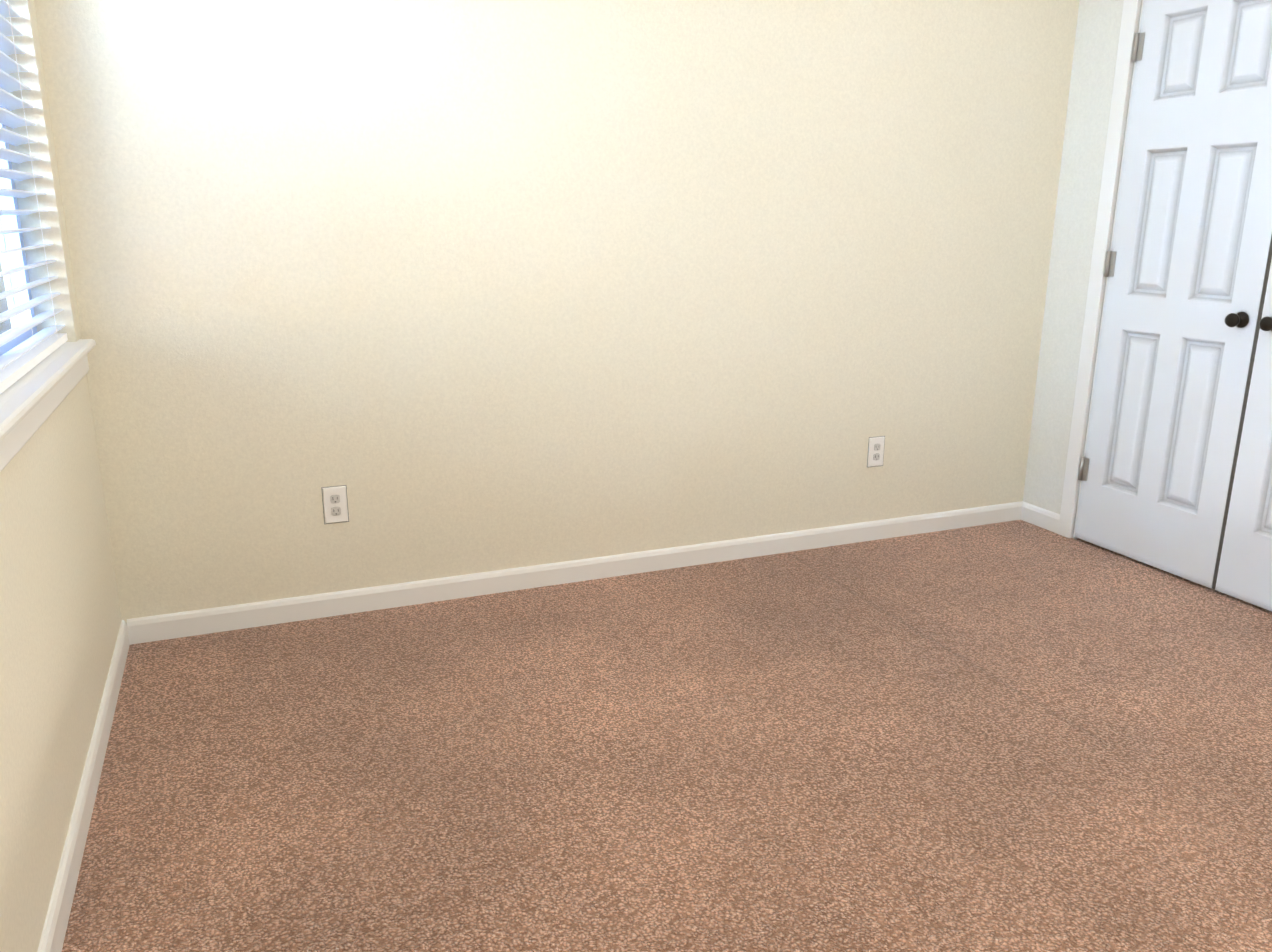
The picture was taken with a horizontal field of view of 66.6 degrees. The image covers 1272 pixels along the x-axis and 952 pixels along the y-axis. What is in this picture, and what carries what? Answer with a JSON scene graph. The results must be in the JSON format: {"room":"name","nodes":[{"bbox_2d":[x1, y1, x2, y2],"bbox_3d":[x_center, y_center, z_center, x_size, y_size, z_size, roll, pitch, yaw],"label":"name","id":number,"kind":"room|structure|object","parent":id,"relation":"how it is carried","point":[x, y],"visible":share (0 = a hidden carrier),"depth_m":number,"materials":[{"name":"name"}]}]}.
{"room":"empty bedroom","nodes":[
{"label":"empty bedroom","id":0,"kind":"room"},
{"bbox_2d":[0,0,121,951],"bbox_3d":[-0.793,-0.174,0.696,0.140,2.426,4.107,-6,16,-22],"label":"wall","id":1,"kind":"structure","parent":0,"point":[60,617],"depth_m":1.98,"materials":[{"name":"paint"}]},
{"bbox_2d":[0,106,36,355],"bbox_3d":[-1.337,-0.771,1.828,0.056,1.180,1.170,-6,16,-22],"label":"window","id":2,"kind":"structure","parent":1,"relation":"in","point":[11,260],"depth_m":2.40,"materials":[{"name":"white glass"}]},
{"bbox_2d":[0,0,67,393],"bbox_3d":[-1.274,-0.780,1.852,0.074,1.173,1.166,-6,16,-22],"label":"window blinds","id":3,"kind":"object","parent":2,"relation":"attached to","point":[19,361],"visible":1,"depth_m":2.21,"materials":[{"name":"white plastic"}]},
{"bbox_2d":[0,339,95,471],"bbox_3d":[-1.267,-0.167,2.021,0.121,0.088,1.280,-6,16,-22],"label":"window sill","id":4,"kind":"structure","parent":1,"relation":"attached to","point":[32,399],"depth_m":1.92,"materials":[{"name":"white wood"}]},
{"bbox_2d":[37,620,129,951],"bbox_3d":[-0.729,0.954,1.028,0.013,0.076,4.107,-6,16,-22],"label":"baseboard","id":5,"kind":"structure","parent":1,"relation":"attached to","point":[56,920],"depth_m":1.98,"materials":[{"name":"white wood"}]},
{"bbox_2d":[34,0,1078,622],"bbox_3d":[0.394,-0.886,3.384,4.445,2.426,0.140,-6,16,-22],"label":"wall","id":6,"kind":"structure","parent":0,"point":[444,288],"depth_m":3.08,"materials":[{"name":"paint"}]},
{"bbox_2d":[321,485,348,523],"bbox_3d":[-0.931,0.090,3.002,0.074,0.119,0.009,-6,16,-22],"label":"electrical outlet","id":7,"kind":"object","parent":6,"relation":"attached to","point":[335,503],"visible":1,"depth_m":3.00,"materials":[{"name":"white plastic"}]},
{"bbox_2d":[127,501,1023,644],"bbox_3d":[0.071,0.303,3.482,3.392,0.076,0.013,-6,16,-22],"label":"baseboard","id":8,"kind":"structure","parent":6,"relation":"attached to","point":[207,621],"depth_m":3.31,"materials":[{"name":"white wood"}]},
{"bbox_2d":[867,436,884,466],"bbox_3d":[0.929,-0.093,3.742,0.074,0.119,0.009,-6,16,-22],"label":"electrical outlet","id":9,"kind":"object","parent":6,"relation":"attached to","point":[875,457],"visible":1,"depth_m":3.74,"materials":[{"name":"white plastic"}]},
{"bbox_2d":[62,520,1271,951],"bbox_3d":[0.840,0.882,1.674,3.685,0.100,4.387,-6,16,-22],"label":"floor","id":10,"kind":"structure","parent":0,"point":[1014,736],"depth_m":2.24,"materials":[{"name":"carpet"}]},
{"bbox_2d":[1023,0,1141,537],"bbox_3d":[2.478,-0.502,1.995,0.120,2.426,4.107,-6,16,-22],"label":"wall","id":11,"kind":"structure","parent":0,"point":[1091,86],"depth_m":3.73,"materials":[{"name":"paint"}]},
{"bbox_2d":[1021,502,1059,533],"bbox_3d":[2.413,0.641,2.268,0.013,0.076,4.094,-6,16,-22],"label":"baseboard","id":12,"kind":"structure","parent":11,"relation":"attached to","point":[1040,517],"depth_m":4.00,"materials":[{"name":"white wood"}]},
{"bbox_2d":[1058,0,1271,588],"bbox_3d":[2.032,-0.625,3.062,0.138,2.107,1.364,-6,16,-22],"label":"trim","id":13,"kind":"structure","parent":11,"relation":"attached to","point":[1131,13],"depth_m":3.57,"materials":[{"name":"white wood"}]},
{"bbox_2d":[1074,0,1271,587],"bbox_3d":[1.849,-0.659,3.323,0.092,2.012,0.608,-6,16,-22],"label":"closet door","id":14,"kind":"structure","parent":11,"relation":"in","point":[1186,263],"depth_m":3.32,"materials":[{"name":"white wood"}]},
{"bbox_2d":[1215,260,1271,610],"bbox_3d":[2.084,-0.509,2.767,0.092,2.012,0.608,-6,16,-22],"label":"closet door","id":15,"kind":"structure","parent":11,"relation":"in","point":[1245,570],"depth_m":3.14,"materials":[{"name":"white wood"}]}
]}

